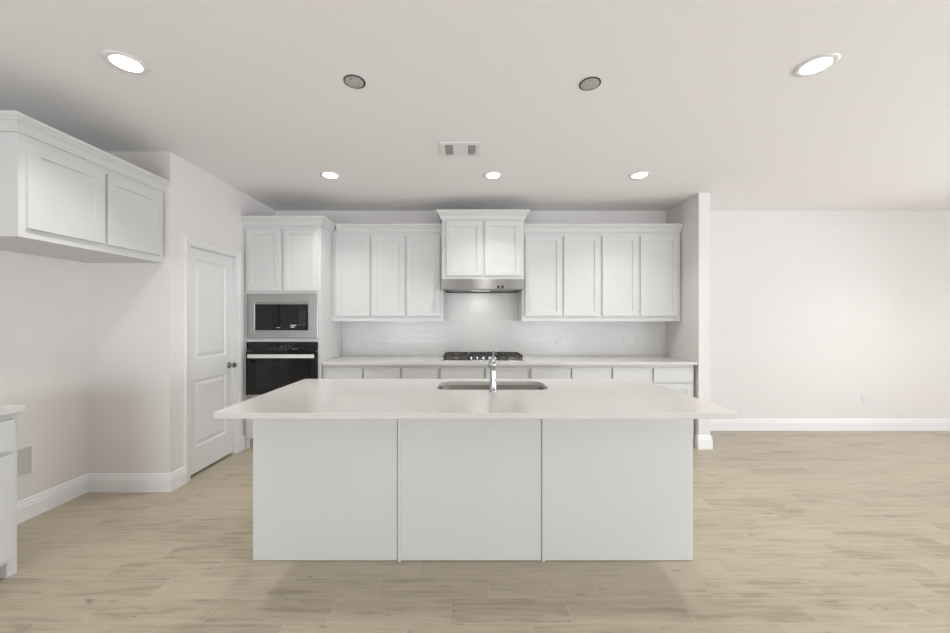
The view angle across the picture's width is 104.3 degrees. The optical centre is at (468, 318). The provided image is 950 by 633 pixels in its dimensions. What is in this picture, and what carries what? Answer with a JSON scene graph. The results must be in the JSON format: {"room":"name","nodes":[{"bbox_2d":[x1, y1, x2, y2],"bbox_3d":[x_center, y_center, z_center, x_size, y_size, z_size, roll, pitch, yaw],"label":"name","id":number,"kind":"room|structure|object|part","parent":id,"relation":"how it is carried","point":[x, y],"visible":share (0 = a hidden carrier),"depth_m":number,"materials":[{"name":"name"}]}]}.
{"room":"kitchen","nodes":[
{"label":"kitchen","id":0,"kind":"room"},
{"bbox_2d":[0,250,87,501],"bbox_3d":[-3.150,0.021,0.905,0.150,2.743,7.710,0,0,0],"label":"wall","id":1,"kind":"structure","parent":0,"point":[44,300],"depth_m":2.68,"materials":[{"name":"paint"}]},
{"bbox_2d":[17,443,33,479],"bbox_3d":[-3.072,0.985,2.494,0.006,0.221,0.224,0,0,0],"label":"wall box","id":2,"kind":"object","parent":1,"relation":"attached to","point":[25,454],"visible":0.59,"depth_m":2.56,"materials":[{"name":"paint"}]},
{"bbox_2d":[0,110,169,262],"bbox_3d":[-2.741,-0.780,2.468,0.666,0.656,1.016,0,0,0],"label":"upper cabinet","id":3,"kind":"object","parent":1,"relation":"attached to","point":[63,196],"visible":1,"depth_m":2.30,"materials":[{"name":"paint"}]},
{"bbox_3d":[-2.456,-0.743,2.266,0.020,0.478,0.430,0,0,0],"label":"door","id":4,"kind":"part","parent":3,"relation":"part of","materials":[{"name":"paint"}]},
{"bbox_3d":[-2.741,-1.065,2.468,0.666,0.085,1.016,0,0,0],"label":"crown molding","id":5,"kind":"part","parent":3,"relation":"part of","materials":[{"name":"paint"}]},
{"bbox_3d":[-2.456,-0.743,2.720,0.020,0.478,0.435,0,0,0],"label":"door","id":6,"kind":"part","parent":3,"relation":"part of","materials":[{"name":"paint"}]},
{"bbox_2d":[88,152,275,472],"bbox_3d":[-2.744,0.021,3.794,0.662,2.743,1.632,0,0,0],"label":"wall","id":7,"kind":"structure","parent":0,"point":[135,310],"depth_m":2.98,"materials":[{"name":"paint"}]},
{"bbox_2d":[17,466,184,523],"bbox_3d":[-2.736,1.318,2.576,0.678,0.148,1.084,0,0,0],"label":"baseboard","id":8,"kind":"structure","parent":7,"relation":"attached to","point":[30,507],"depth_m":2.96,"materials":[{"name":"paint"}]},
{"bbox_2d":[183,235,240,483],"bbox_3d":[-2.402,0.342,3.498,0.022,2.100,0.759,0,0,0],"label":"trim","id":9,"kind":"structure","parent":7,"relation":"attached to","point":[188,241],"depth_m":3.17,"materials":[{"name":"white paint"}]},
{"bbox_2d":[191,247,235,474],"bbox_3d":[-2.420,0.369,3.494,0.100,2.002,0.616,0,0,0],"label":"door","id":10,"kind":"structure","parent":7,"relation":"in","point":[212,364],"depth_m":3.47,"materials":[{"name":"white paint"}]},
{"bbox_3d":[-2.403,0.467,3.742,0.066,0.064,0.064,0,0,0],"label":"knob","id":11,"kind":"part","parent":10,"relation":"part of","materials":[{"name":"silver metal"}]},
{"bbox_2d":[241,435,244,450],"bbox_3d":[-2.405,1.318,3.916,0.016,0.148,0.078,0,0,0],"label":"baseboard","id":12,"kind":"structure","parent":7,"relation":"attached to","point":[243,436],"depth_m":3.92,"materials":[{"name":"paint"}]},
{"bbox_2d":[0,0,949,210],"bbox_3d":[2.263,-1.396,0.905,11.075,0.110,7.810,0,0,0],"label":"ceiling","id":13,"kind":"structure","parent":0,"point":[699,96],"depth_m":2.25,"materials":[{"name":"white paint"}]},
{"bbox_2d":[102,50,149,74],"bbox_3d":[-1.805,-1.346,1.944,0.186,0.008,0.186,0,0,0],"label":"recessed light","id":14,"kind":"object","parent":13,"relation":"in","point":[123,61],"visible":1,"depth_m":1.93,"materials":[{"name":"white paint"}]},
{"bbox_2d":[320,171,340,178],"bbox_3d":[-1.299,-1.346,3.460,0.186,0.008,0.186,0,0,0],"label":"recessed light","id":15,"kind":"object","parent":13,"relation":"in","point":[326,174],"visible":1,"depth_m":3.45,"materials":[{"name":"white paint"}]},
{"bbox_2d":[440,142,479,156],"bbox_3d":[-0.068,-1.343,2.933,0.308,0.014,0.237,0,0,0],"label":"ceiling vent","id":16,"kind":"object","parent":13,"relation":"in","point":[448,149],"visible":1,"depth_m":2.92,"materials":[{"name":"white metal"}]},
{"bbox_2d":[484,171,501,178],"bbox_3d":[0.225,-1.346,3.460,0.176,0.008,0.176,0,0,0],"label":"recessed light","id":17,"kind":"object","parent":13,"relation":"in","point":[492,174],"visible":1,"depth_m":3.45,"materials":[{"name":"white paint"}]},
{"bbox_2d":[629,171,650,178],"bbox_3d":[1.599,-1.346,3.460,0.186,0.008,0.186,0,0,0],"label":"recessed light","id":18,"kind":"object","parent":13,"relation":"in","point":[641,174],"visible":1,"depth_m":3.45,"materials":[{"name":"white paint"}]},
{"bbox_2d":[793,53,840,76],"bbox_3d":[1.846,-1.346,1.963,0.186,0.008,0.186,0,0,0],"label":"recessed light","id":19,"kind":"object","parent":13,"relation":"in","point":[820,63],"visible":1,"depth_m":1.95,"materials":[{"name":"white paint"}]},
{"bbox_2d":[0,431,949,632],"bbox_3d":[2.263,1.442,0.905,11.075,0.100,7.810,0,0,0],"label":"floor","id":20,"kind":"structure","parent":0,"point":[794,531],"depth_m":2.05,"materials":[{"name":"brown wood"}]},
{"bbox_2d":[0,412,16,577],"bbox_3d":[-2.770,0.950,1.570,0.608,0.884,0.920,0,0,0],"label":"base cabinet","id":21,"kind":"object","parent":20,"relation":"on","point":[8,422],"visible":0.87,"depth_m":1.98,"materials":[{"name":"paint"}]},
{"bbox_3d":[-2.476,0.625,1.786,0.020,0.165,0.432,0,0,0],"label":"drawer","id":22,"kind":"part","parent":21,"relation":"part of","materials":[{"name":"paint"}]},
{"bbox_3d":[-2.476,1.011,1.786,0.020,0.562,0.432,0,0,0],"label":"door","id":23,"kind":"part","parent":21,"relation":"part of","materials":[{"name":"paint"}]},
{"bbox_2d":[0,405,25,415],"bbox_3d":[-2.765,0.492,1.569,0.618,0.030,0.958,0,0,0],"label":"countertop","id":24,"kind":"structure","parent":21,"relation":"on","point":[4,409],"depth_m":1.99,"materials":[{"name":"stone"}]},
{"bbox_2d":[241,216,341,448],"bbox_3d":[-1.972,0.149,4.256,0.880,2.485,0.708,0,0,0],"label":"tall cabinet","id":25,"kind":"object","parent":20,"relation":"on","point":[283,254],"visible":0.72,"depth_m":3.95,"materials":[{"name":"paint"}]},
{"bbox_3d":[-2.381,0.182,4.285,0.062,2.420,0.650,0,0,0],"label":"panel","id":26,"kind":"part","parent":25,"relation":"part of","materials":[{"name":"paint"}]},
{"bbox_3d":[-1.998,1.082,3.950,0.755,0.370,0.020,0,0,0],"label":"drawer","id":27,"kind":"part","parent":25,"relation":"part of","materials":[{"name":"paint"}]},
{"bbox_3d":[-2.194,-0.633,3.950,0.364,0.660,0.020,0,0,0],"label":"door","id":28,"kind":"part","parent":25,"relation":"part of","materials":[{"name":"paint"}]},
{"bbox_2d":[246,342,317,398],"bbox_3d":[-1.997,0.548,4.192,0.758,0.608,0.615,0,0,0],"label":"wall oven","id":29,"kind":"object","parent":25,"relation":"in","point":[270,366],"visible":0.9,"depth_m":3.93,"materials":[{"name":"black glass"}]},
{"bbox_3d":[-1.997,0.831,3.949,0.758,0.043,0.022,0,0,0],"label":"trim","id":30,"kind":"part","parent":29,"relation":"part of","materials":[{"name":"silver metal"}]},
{"bbox_3d":[-1.986,0.393,3.895,0.700,0.038,0.020,0,0,0],"label":"handle","id":31,"kind":"part","parent":29,"relation":"part of","materials":[{"name":"silver metal"}]},
{"bbox_3d":[-1.997,0.293,3.949,0.758,0.094,0.022,0,0,0],"label":"control panel","id":32,"kind":"part","parent":29,"relation":"part of","materials":[{"name":"black glass"}]},
{"bbox_2d":[247,294,317,337],"bbox_3d":[-1.996,-0.030,4.169,0.760,0.475,0.462,0,0,0],"label":"microwave","id":33,"kind":"object","parent":25,"relation":"in","point":[268,315],"visible":0.99,"depth_m":3.94,"materials":[{"name":"silver metal"}]},
{"bbox_3d":[-2.075,-0.020,3.950,0.415,0.272,0.018,0,0,0],"label":"door","id":34,"kind":"part","parent":33,"relation":"part of","materials":[{"name":"black glass"}]},
{"bbox_3d":[-1.794,-0.020,3.950,0.144,0.272,0.018,0,0,0],"label":"control panel","id":35,"kind":"part","parent":33,"relation":"part of","materials":[{"name":"black glass"}]},
{"bbox_3d":[-1.998,0.226,3.970,0.705,0.036,0.020,0,0,0],"label":"frame rail","id":36,"kind":"part","parent":25,"relation":"part of","materials":[{"name":"paint"}]},
{"bbox_3d":[-1.998,-0.309,3.970,0.705,0.078,0.020,0,0,0],"label":"frame rail","id":37,"kind":"part","parent":25,"relation":"part of","materials":[{"name":"paint"}]},
{"bbox_3d":[-1.998,-0.968,3.970,0.705,0.120,0.020,0,0,0],"label":"frame rail","id":38,"kind":"part","parent":25,"relation":"part of","materials":[{"name":"paint"}]},
{"bbox_3d":[-1.972,-1.048,4.090,0.879,0.090,0.376,0,0,0],"label":"crown molding","id":39,"kind":"part","parent":25,"relation":"part of","materials":[{"name":"paint"}]},
{"bbox_3d":[-1.800,-0.633,3.950,0.359,0.660,0.020,0,0,0],"label":"door","id":40,"kind":"part","parent":25,"relation":"part of","materials":[{"name":"paint"}]},
{"bbox_3d":[-1.617,0.182,4.285,0.055,2.420,0.650,0,0,0],"label":"panel","id":41,"kind":"part","parent":25,"relation":"part of","materials":[{"name":"paint"}]},
{"bbox_2d":[323,365,362,378],"bbox_3d":[-1.366,0.943,4.295,0.442,0.899,0.629,0,0,0],"label":"base cabinet","id":42,"kind":"object","parent":20,"relation":"on","point":[329,371],"visible":0.12,"depth_m":3.98,"materials":[{"name":"paint"}]},
{"bbox_2d":[363,365,438,378],"bbox_3d":[-0.734,0.943,4.295,0.820,0.899,0.629,0,0,0],"label":"base cabinet","id":43,"kind":"object","parent":20,"relation":"on","point":[369,371],"visible":0.14,"depth_m":3.98,"materials":[{"name":"paint"}]},
{"bbox_3d":[-0.941,0.605,3.990,0.388,0.151,0.020,0,0,0],"label":"drawer","id":44,"kind":"part","parent":43,"relation":"part of","materials":[{"name":"paint"}]},
{"bbox_3d":[-0.532,0.605,3.990,0.381,0.151,0.020,0,0,0],"label":"drawer","id":45,"kind":"part","parent":43,"relation":"part of","materials":[{"name":"paint"}]},
{"bbox_2d":[253,419,692,561],"bbox_3d":[0.023,0.943,2.476,2.530,0.899,0.718,0,0,0],"label":"kitchen island","id":46,"kind":"object","parent":20,"relation":"on","point":[324,489],"visible":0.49,"depth_m":2.12,"materials":[{"name":"paint"}]},
{"bbox_3d":[-0.827,0.941,2.132,0.829,0.895,0.020,0,0,0],"label":"panel","id":47,"kind":"part","parent":46,"relation":"part of","materials":[{"name":"paint"}]},
{"bbox_3d":[0.012,0.941,2.132,0.808,0.895,0.020,0,0,0],"label":"panel","id":48,"kind":"part","parent":46,"relation":"part of","materials":[{"name":"paint"}]},
{"bbox_2d":[213,379,737,418],"bbox_3d":[0.032,0.477,2.333,2.600,0.030,1.037,0,0,0],"label":"island countertop","id":49,"kind":"structure","parent":46,"relation":"on","point":[305,398],"depth_m":2.02,"materials":[{"name":"stone"}]},
{"bbox_2d":[439,385,543,389],"bbox_3d":[0.159,0.591,2.581,0.775,0.198,0.372,0,0,0],"label":"sink","id":50,"kind":"object","parent":49,"relation":"in","point":[444,387],"visible":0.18,"depth_m":2.75,"materials":[{"name":"metal"}]},
{"bbox_2d":[488,351,496,391],"bbox_3d":[0.151,0.331,2.451,0.061,0.261,0.249,0,0,0],"label":"faucet","id":51,"kind":"object","parent":49,"relation":"on","point":[492,364],"visible":1,"depth_m":2.34,"materials":[{"name":"silver metal"}]},
{"bbox_3d":[0.863,0.941,2.132,0.850,0.895,0.020,0,0,0],"label":"panel","id":52,"kind":"part","parent":46,"relation":"part of","materials":[{"name":"paint"}]},
{"bbox_2d":[439,365,528,378],"bbox_3d":[0.163,0.943,4.295,0.972,0.899,0.629,0,0,0],"label":"base cabinet","id":53,"kind":"object","parent":20,"relation":"on","point":[445,371],"visible":0.14,"depth_m":3.98,"materials":[{"name":"paint"}]},
{"bbox_3d":[-0.073,0.605,3.990,0.462,0.151,0.020,0,0,0],"label":"drawer","id":54,"kind":"part","parent":53,"relation":"part of","materials":[{"name":"paint"}]},
{"bbox_3d":[0.406,0.605,3.990,0.444,0.151,0.020,0,0,0],"label":"drawer","id":55,"kind":"part","parent":53,"relation":"part of","materials":[{"name":"paint"}]},
{"bbox_2d":[529,365,610,378],"bbox_3d":[1.096,0.943,4.295,0.892,0.899,0.629,0,0,0],"label":"base cabinet","id":56,"kind":"object","parent":20,"relation":"on","point":[535,371],"visible":0.14,"depth_m":3.98,"materials":[{"name":"paint"}]},
{"bbox_3d":[0.881,0.605,3.990,0.416,0.151,0.020,0,0,0],"label":"drawer","id":57,"kind":"part","parent":56,"relation":"part of","materials":[{"name":"paint"}]},
{"bbox_3d":[1.322,0.605,3.990,0.418,0.151,0.020,0,0,0],"label":"drawer","id":58,"kind":"part","parent":56,"relation":"part of","materials":[{"name":"paint"}]},
{"bbox_2d":[611,365,693,437],"bbox_3d":[1.989,0.943,4.295,0.892,0.899,0.629,0,0,0],"label":"base cabinet","id":59,"kind":"object","parent":20,"relation":"on","point":[680,378],"visible":0.27,"depth_m":3.98,"materials":[{"name":"paint"}]},
{"bbox_2d":[321,356,697,364],"bbox_3d":[0.436,0.477,4.284,4.049,0.030,0.651,0,0,0],"label":"countertop","id":60,"kind":"structure","parent":59,"relation":"on","point":[342,360],"depth_m":4.01,"materials":[{"name":"stone"}]},
{"bbox_2d":[442,352,523,360],"bbox_3d":[0.156,0.433,4.295,0.896,0.058,0.500,0,0,0],"label":"cooktop","id":61,"kind":"object","parent":60,"relation":"in","point":[448,356],"visible":1,"depth_m":4.16,"materials":[{"name":"silver metal"}]},
{"bbox_3d":[0.156,0.456,4.295,0.896,0.010,0.500,0,0,0],"label":"plate","id":62,"kind":"part","parent":61,"relation":"part of","materials":[{"name":"silver metal"}]},
{"bbox_3d":[1.762,0.605,3.990,0.414,0.151,0.020,0,0,0],"label":"drawer","id":63,"kind":"part","parent":59,"relation":"part of","materials":[{"name":"paint"}]},
{"bbox_3d":[2.203,0.605,3.990,0.414,0.151,0.020,0,0,0],"label":"drawer","id":64,"kind":"part","parent":59,"relation":"part of","materials":[{"name":"paint"}]},
{"bbox_3d":[2.203,0.987,3.990,0.414,0.570,0.020,0,0,0],"label":"door","id":65,"kind":"part","parent":59,"relation":"part of","materials":[{"name":"paint"}]},
{"bbox_2d":[276,211,949,418],"bbox_3d":[2.263,0.021,4.685,10.675,2.743,0.150,0,0,0],"label":"wall","id":66,"kind":"structure","parent":0,"point":[813,313],"depth_m":4.61,"materials":[{"name":"paint"}]},
{"bbox_2d":[332,230,370,320],"bbox_3d":[-1.363,-0.500,4.435,0.450,1.055,0.350,0,0,0],"label":"upper cabinet","id":67,"kind":"object","parent":66,"relation":"attached to","point":[351,252],"visible":0.96,"depth_m":4.27,"materials":[{"name":"paint"}]},
{"bbox_2d":[371,233,444,320],"bbox_3d":[-0.720,-0.500,4.435,0.834,1.055,0.350,0,0,0],"label":"upper cabinet","id":68,"kind":"object","parent":66,"relation":"attached to","point":[406,268],"visible":0.97,"depth_m":4.27,"materials":[{"name":"paint"}]},
{"bbox_2d":[335,224,441,232],"bbox_3d":[-0.916,-1.048,4.253,1.226,0.090,0.055,0,0,0],"label":"crown molding","id":69,"kind":"structure","parent":68,"relation":"attached to","point":[341,228],"depth_m":4.25,"materials":[{"name":"paint"}]},
{"bbox_3d":[-0.934,-0.496,4.270,0.382,0.923,0.020,0,0,0],"label":"door","id":70,"kind":"part","parent":68,"relation":"part of","materials":[{"name":"paint"}]},
{"bbox_3d":[-0.525,-0.496,4.270,0.381,0.923,0.020,0,0,0],"label":"door","id":71,"kind":"part","parent":68,"relation":"part of","materials":[{"name":"paint"}]},
{"bbox_2d":[442,279,523,292],"bbox_3d":[0.156,-0.385,4.336,0.910,0.118,0.524,0,0,0],"label":"range hood","id":72,"kind":"object","parent":66,"relation":"attached to","point":[448,285],"visible":1,"depth_m":4.09,"materials":[{"name":"metal"}]},
{"bbox_2d":[472,290,490,291],"bbox_3d":[0.141,-0.337,4.322,0.220,0.014,0.335,0,0,0],"label":"lamp","id":73,"kind":"object","parent":72,"relation":"attached to","point":[472,290],"depth_m":4.27,"materials":[{"name":"white plastic"}]},
{"bbox_2d":[436,209,529,278],"bbox_3d":[0.156,-0.827,4.340,1.034,0.762,0.540,0,0,0],"label":"upper cabinet","id":74,"kind":"object","parent":66,"relation":"attached to","point":[476,243],"visible":0.97,"depth_m":4.12,"materials":[{"name":"paint"}]},
{"bbox_3d":[-0.052,-0.786,4.120,0.399,0.603,0.020,0,0,0],"label":"door","id":75,"kind":"part","parent":74,"relation":"part of","materials":[{"name":"paint"}]},
{"bbox_3d":[0.156,-1.158,4.340,1.034,0.100,0.539,0,0,0],"label":"crown molding","id":76,"kind":"part","parent":74,"relation":"part of","materials":[{"name":"paint"}]},
{"bbox_3d":[0.380,-0.786,4.120,0.403,0.603,0.020,0,0,0],"label":"door","id":77,"kind":"part","parent":74,"relation":"part of","materials":[{"name":"paint"}]},
{"bbox_2d":[342,293,665,355],"bbox_3d":[0.437,0.009,4.605,4.050,0.906,0.008,0,0,0],"label":"backsplash","id":78,"kind":"structure","parent":66,"relation":"attached to","point":[474,322],"depth_m":4.60,"materials":[{"name":"tile"}]},
{"bbox_2d":[556,338,565,344],"bbox_3d":[1.141,0.281,4.597,0.122,0.076,0.008,0,0,0],"label":"wall outlet","id":79,"kind":"object","parent":78,"relation":"attached to","point":[559,341],"visible":1,"depth_m":4.59,"materials":[{"name":"white plastic"}]},
{"bbox_2d":[624,339,633,344],"bbox_3d":[1.995,0.287,4.597,0.122,0.076,0.008,0,0,0],"label":"wall outlet","id":80,"kind":"object","parent":78,"relation":"attached to","point":[626,341],"visible":1,"depth_m":4.59,"materials":[{"name":"white plastic"}]},
{"bbox_2d":[518,233,600,320],"bbox_3d":[1.071,-0.500,4.435,0.912,1.055,0.350,0,0,0],"label":"upper cabinet","id":81,"kind":"object","parent":66,"relation":"attached to","point":[562,271],"visible":0.97,"depth_m":4.27,"materials":[{"name":"paint"}]},
{"bbox_3d":[0.862,-0.496,4.270,0.425,0.923,0.020,0,0,0],"label":"door","id":82,"kind":"part","parent":81,"relation":"part of","materials":[{"name":"paint"}]},
{"bbox_3d":[1.304,-0.496,4.270,0.415,0.923,0.020,0,0,0],"label":"door","id":83,"kind":"part","parent":81,"relation":"part of","materials":[{"name":"paint"}]},
{"bbox_2d":[524,224,683,232],"bbox_3d":[1.538,-1.048,4.253,1.843,0.090,0.055,0,0,0],"label":"crown molding","id":84,"kind":"structure","parent":81,"relation":"attached to","point":[528,228],"depth_m":4.25,"materials":[{"name":"paint"}]},
{"bbox_2d":[601,233,679,320],"bbox_3d":[1.990,-0.500,4.435,0.924,1.055,0.350,0,0,0],"label":"upper cabinet","id":85,"kind":"object","parent":66,"relation":"attached to","point":[640,272],"visible":0.98,"depth_m":4.27,"materials":[{"name":"paint"}]},
{"bbox_3d":[1.746,-0.496,4.270,0.409,0.923,0.020,0,0,0],"label":"door","id":86,"kind":"part","parent":85,"relation":"part of","materials":[{"name":"paint"}]},
{"bbox_3d":[2.197,-0.496,4.270,0.430,0.923,0.020,0,0,0],"label":"door","id":87,"kind":"part","parent":85,"relation":"part of","materials":[{"name":"paint"}]},
{"bbox_2d":[695,419,949,448],"bbox_3d":[2.263,1.318,0.905,10.675,0.148,7.410,0,0,0],"label":"baseboard","id":88,"kind":"structure","parent":66,"relation":"attached to","point":[701,441],"depth_m":4.59,"materials":[{"name":"paint"}]},
{"bbox_2d":[862,395,868,403],"bbox_3d":[4.947,1.006,4.606,0.076,0.122,0.008,0,0,0],"label":"wall outlet","id":89,"kind":"object","parent":66,"relation":"attached to","point":[865,398],"visible":1,"depth_m":4.60,"materials":[{"name":"white plastic"}]},
{"bbox_2d":[666,193,709,445],"bbox_3d":[2.525,0.021,4.282,0.123,2.743,0.655,0,0,0],"label":"wall","id":90,"kind":"structure","parent":0,"point":[688,338],"depth_m":4.03,"materials":[{"name":"paint"}]}
]}

